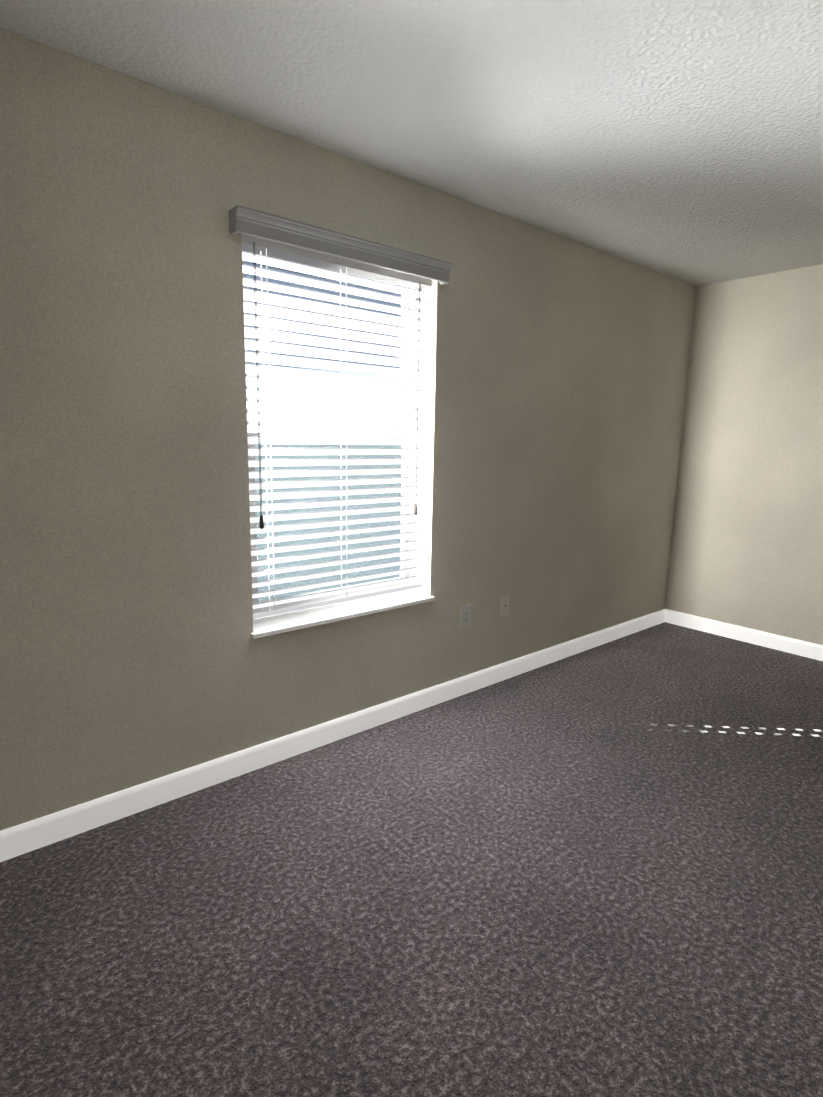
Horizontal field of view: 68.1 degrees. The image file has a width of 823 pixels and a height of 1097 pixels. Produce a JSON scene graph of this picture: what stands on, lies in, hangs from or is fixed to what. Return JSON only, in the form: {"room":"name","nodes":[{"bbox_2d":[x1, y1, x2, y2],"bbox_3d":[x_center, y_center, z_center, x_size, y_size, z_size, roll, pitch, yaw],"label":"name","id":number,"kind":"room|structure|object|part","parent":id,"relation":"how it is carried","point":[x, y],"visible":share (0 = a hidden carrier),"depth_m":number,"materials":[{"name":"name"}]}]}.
{"room":"empty bedroom","nodes":[
{"label":"empty bedroom","id":0,"kind":"room"},
{"bbox_2d":[0,28,695,830],"bbox_3d":[0.179,-0.420,3.113,4.933,2.440,0.200,-8,13,-40],"label":"wall","id":1,"kind":"structure","parent":0,"point":[132,652],"depth_m":2.22,"materials":[{"name":"beige paint"}]},
{"bbox_2d":[0,609,665,861],"bbox_3d":[0.227,0.747,3.243,4.533,0.100,0.013,-8,13,-40],"label":"baseboard","id":2,"kind":"structure","parent":1,"relation":"attached to","point":[26,837],"depth_m":2.54,"materials":[{"name":"white wood"}]},
{"bbox_2d":[229,205,452,638],"bbox_3d":[-0.300,-0.470,2.631,1.017,1.565,0.261,-8,13,-40],"label":"window","id":3,"kind":"structure","parent":1,"relation":"in","point":[412,279],"depth_m":2.61,"materials":[{"name":"white plastic"}]},
{"bbox_3d":[-0.296,0.290,2.766,0.974,0.020,0.129,-8,13,-40],"label":"window sill marble","id":4,"kind":"part","parent":3,"relation":"part of","materials":[{"name":"white stone"}]},
{"bbox_2d":[460,604,471,628],"bbox_3d":[0.289,0.361,3.223,0.078,0.124,0.009,-8,13,-40],"label":"duplex electrical outlet","id":5,"kind":"object","parent":1,"relation":"attached to","point":[465,618],"visible":1,"depth_m":3.22,"materials":[{"name":"grey plastic"}]},
{"bbox_2d":[500,595,509,616],"bbox_3d":[0.527,0.325,3.415,0.074,0.120,0.018,-8,13,-40],"label":"outlet","id":6,"kind":"object","parent":1,"relation":"attached to","point":[504,605],"visible":1,"depth_m":3.41,"materials":[{"name":"grey plastic"}]},
{"bbox_2d":[0,622,822,1096],"bbox_3d":[1.865,1.210,1.362,4.933,0.080,5.483,-8,13,-40],"label":"floor","id":7,"kind":"structure","parent":0,"point":[596,872],"depth_m":1.78,"materials":[{"name":"carpet"}]},
{"bbox_2d":[0,0,822,285],"bbox_3d":[1.909,-1.288,0.907,4.933,0.120,5.483,-8,13,-40],"label":"ceiling","id":8,"kind":"structure","parent":0,"point":[681,140],"depth_m":1.94,"materials":[{"name":"white paint"}]},
{"bbox_2d":[665,264,822,644],"bbox_3d":[3.170,-0.391,3.252,0.200,2.440,3.469,-8,13,-40],"label":"wall","id":9,"kind":"structure","parent":0,"point":[747,544],"depth_m":4.09,"materials":[{"name":"beige paint"}]},
{"bbox_2d":[665,609,822,660],"bbox_3d":[3.031,0.762,3.436,0.013,0.100,3.342,-8,13,-40],"label":"baseboard","id":10,"kind":"structure","parent":9,"relation":"attached to","point":[779,642],"depth_m":4.23,"materials":[{"name":"white wood"}]}
]}

